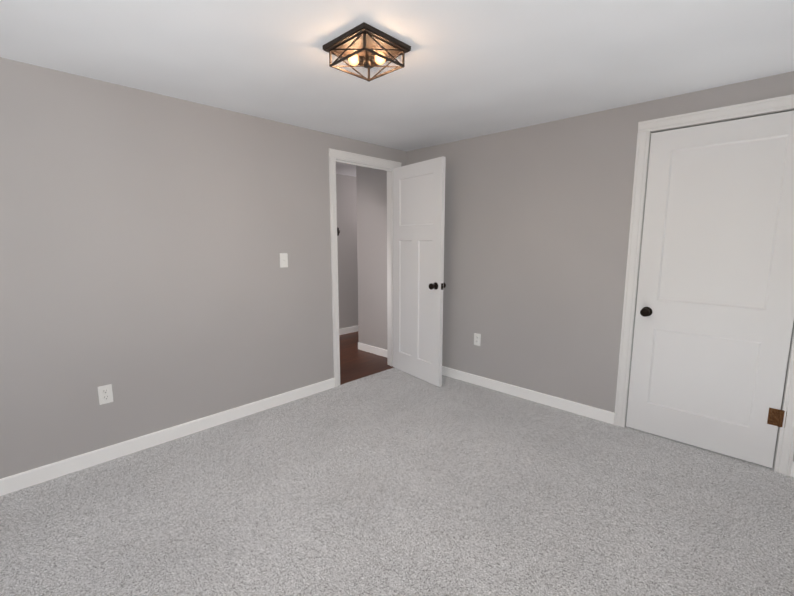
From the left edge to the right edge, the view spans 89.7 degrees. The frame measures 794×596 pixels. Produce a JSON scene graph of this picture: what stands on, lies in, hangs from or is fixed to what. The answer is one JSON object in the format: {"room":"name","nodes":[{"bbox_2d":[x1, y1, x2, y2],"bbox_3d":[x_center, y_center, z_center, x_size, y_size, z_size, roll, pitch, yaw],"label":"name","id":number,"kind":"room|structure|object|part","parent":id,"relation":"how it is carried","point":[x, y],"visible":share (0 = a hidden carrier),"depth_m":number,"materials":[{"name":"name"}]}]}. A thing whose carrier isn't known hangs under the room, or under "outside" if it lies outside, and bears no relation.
{"room":"empty bedroom","nodes":[
{"label":"empty bedroom","id":0,"kind":"room"},
{"bbox_2d":[0,57,405,478],"bbox_3d":[-1.467,-0.165,2.713,0.120,2.235,4.611,8,11,43],"label":"wall","id":1,"kind":"structure","parent":0,"point":[146,238],"depth_m":2.51,"materials":[{"name":"grey paint"}]},
{"bbox_2d":[98,384,112,404],"bbox_3d":[-1.764,0.584,2.419,0.008,0.114,0.070,8,11,43],"label":"outlet","id":2,"kind":"object","parent":1,"relation":"attached to","point":[105,393],"visible":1,"depth_m":2.42,"materials":[{"name":"white plastic"}]},
{"bbox_2d":[0,378,334,495],"bbox_3d":[-1.748,0.952,2.486,0.013,0.088,3.367,8,11,43],"label":"baseboard","id":3,"kind":"structure","parent":1,"relation":"attached to","point":[22,480],"depth_m":2.59,"materials":[{"name":"white paint"}]},
{"bbox_2d":[279,253,287,267],"bbox_3d":[-0.900,-0.300,3.186,0.018,0.114,0.070,8,11,43],"label":"light switch","id":4,"kind":"object","parent":1,"relation":"attached to","point":[283,260],"visible":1,"depth_m":3.19,"materials":[{"name":"white plastic"}]},
{"bbox_2d":[329,148,401,386],"bbox_3d":[-0.317,-0.275,3.898,0.155,2.113,0.884,8,11,43],"label":"door frame","id":5,"kind":"structure","parent":1,"relation":"attached to","point":[345,157],"depth_m":3.67,"materials":[{"name":"white paint"}]},
{"bbox_2d":[393,156,445,386],"bbox_3d":[0.184,-0.233,3.814,0.175,2.030,0.750,-6,10,-36],"label":"entry door","id":6,"kind":"structure","parent":1,"relation":"in","point":[419,284],"depth_m":3.76,"materials":[{"name":"white paint"}]},
{"bbox_2d":[336,174,355,328],"bbox_3d":[-1.727,-0.461,4.753,0.120,2.235,5.211,8,11,43],"label":"wall","id":7,"kind":"structure","parent":0,"point":[345,192],"depth_m":5.69,"materials":[{"name":"grey paint"}]},
{"bbox_2d":[339,325,357,334],"bbox_3d":[-1.680,0.616,4.862,0.013,0.088,4.971,8,11,43],"label":"baseboard","id":8,"kind":"structure","parent":7,"relation":"attached to","point":[347,330],"depth_m":5.84,"materials":[{"name":"white paint"}]},
{"bbox_2d":[352,166,363,343],"bbox_3d":[0.144,-0.554,5.400,0.120,2.235,1.670,8,11,43],"label":"wall","id":9,"kind":"structure","parent":0,"point":[355,180],"depth_m":4.86,"materials":[{"name":"grey paint"}]},
{"bbox_2d":[339,331,393,384],"bbox_3d":[-1.454,0.737,4.659,2.600,0.092,4.971,8,11,43],"label":"floor","id":10,"kind":"structure","parent":0,"point":[356,363],"depth_m":4.49,"materials":[{"name":"brown wood"}]},
{"bbox_2d":[360,166,386,349],"bbox_3d":[-0.129,-0.438,4.594,0.600,2.235,0.120,8,11,43],"label":"wall","id":11,"kind":"structure","parent":0,"point":[361,197],"depth_m":4.63,"materials":[{"name":"grey paint"}]},
{"bbox_2d":[358,342,386,356],"bbox_3d":[-0.219,0.634,4.743,0.720,0.088,0.013,8,11,43],"label":"baseboard","id":12,"kind":"structure","parent":11,"relation":"attached to","point":[364,347],"depth_m":4.80,"materials":[{"name":"white paint"}]},
{"bbox_2d":[0,368,793,595],"bbox_3d":[0.184,1.141,1.837,3.720,0.100,5.391,8,11,43],"label":"floor carpet","id":13,"kind":"object","parent":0,"point":[393,482],"visible":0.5,"depth_m":2.00,"materials":[{"name":"grey carpet"}]},
{"bbox_2d":[0,0,793,176],"bbox_3d":[-0.507,-1.335,2.646,6.320,0.100,6.091,8,11,43],"label":"ceiling","id":14,"kind":"structure","parent":0,"point":[473,68],"depth_m":1.94,"materials":[{"name":"white paint"}]},
{"bbox_2d":[323,22,410,81],"bbox_3d":[-0.140,-1.124,1.861,0.290,0.092,0.290,8,11,43],"label":"ceiling light","id":15,"kind":"object","parent":14,"relation":"attached to","point":[366,45],"visible":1,"depth_m":1.82,"materials":[{"name":"brown metal"}]},
{"bbox_3d":[-0.140,-1.117,1.862,0.238,0.056,0.238,8,11,43],"label":"glass","id":16,"kind":"part","parent":15,"relation":"part of","materials":[{"name":"clear glass"}]},
{"bbox_2d":[406,71,793,460],"bbox_3d":[1.474,-0.205,2.990,3.720,2.235,0.120,8,11,43],"label":"wall","id":17,"kind":"structure","parent":0,"point":[537,228],"depth_m":3.16,"materials":[{"name":"grey paint"}]},
{"bbox_2d":[474,333,480,345],"bbox_3d":[0.743,0.384,3.700,0.070,0.114,0.008,8,11,43],"label":"outlet","id":18,"kind":"object","parent":17,"relation":"attached to","point":[477,339],"visible":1,"depth_m":3.70,"materials":[{"name":"white plastic"}]},
{"bbox_2d":[442,366,613,424],"bbox_3d":[0.841,0.783,3.653,2.095,0.088,0.021,8,11,43],"label":"baseboard","id":19,"kind":"structure","parent":17,"relation":"attached to","point":[606,416],"depth_m":3.35,"materials":[{"name":"white paint"}]},
{"bbox_2d":[614,94,793,475],"bbox_3d":[1.971,-0.074,2.510,0.930,2.113,0.138,8,11,43],"label":"door frame","id":20,"kind":"structure","parent":17,"relation":"attached to","point":[783,455],"depth_m":2.61,"materials":[{"name":"white paint"}]},
{"bbox_2d":[626,111,793,467],"bbox_3d":[1.931,-0.031,2.454,0.807,2.019,0.105,8,11,43],"label":"closet door","id":21,"kind":"structure","parent":17,"relation":"in","point":[714,319],"depth_m":2.45,"materials":[{"name":"white paint"}]},
{"bbox_2d":[790,461,793,476],"bbox_3d":[2.461,1.007,2.107,0.545,0.088,0.013,8,11,43],"label":"baseboard","id":22,"kind":"structure","parent":17,"relation":"attached to","point":[792,470],"depth_m":2.29,"materials":[{"name":"white paint"}]}
]}

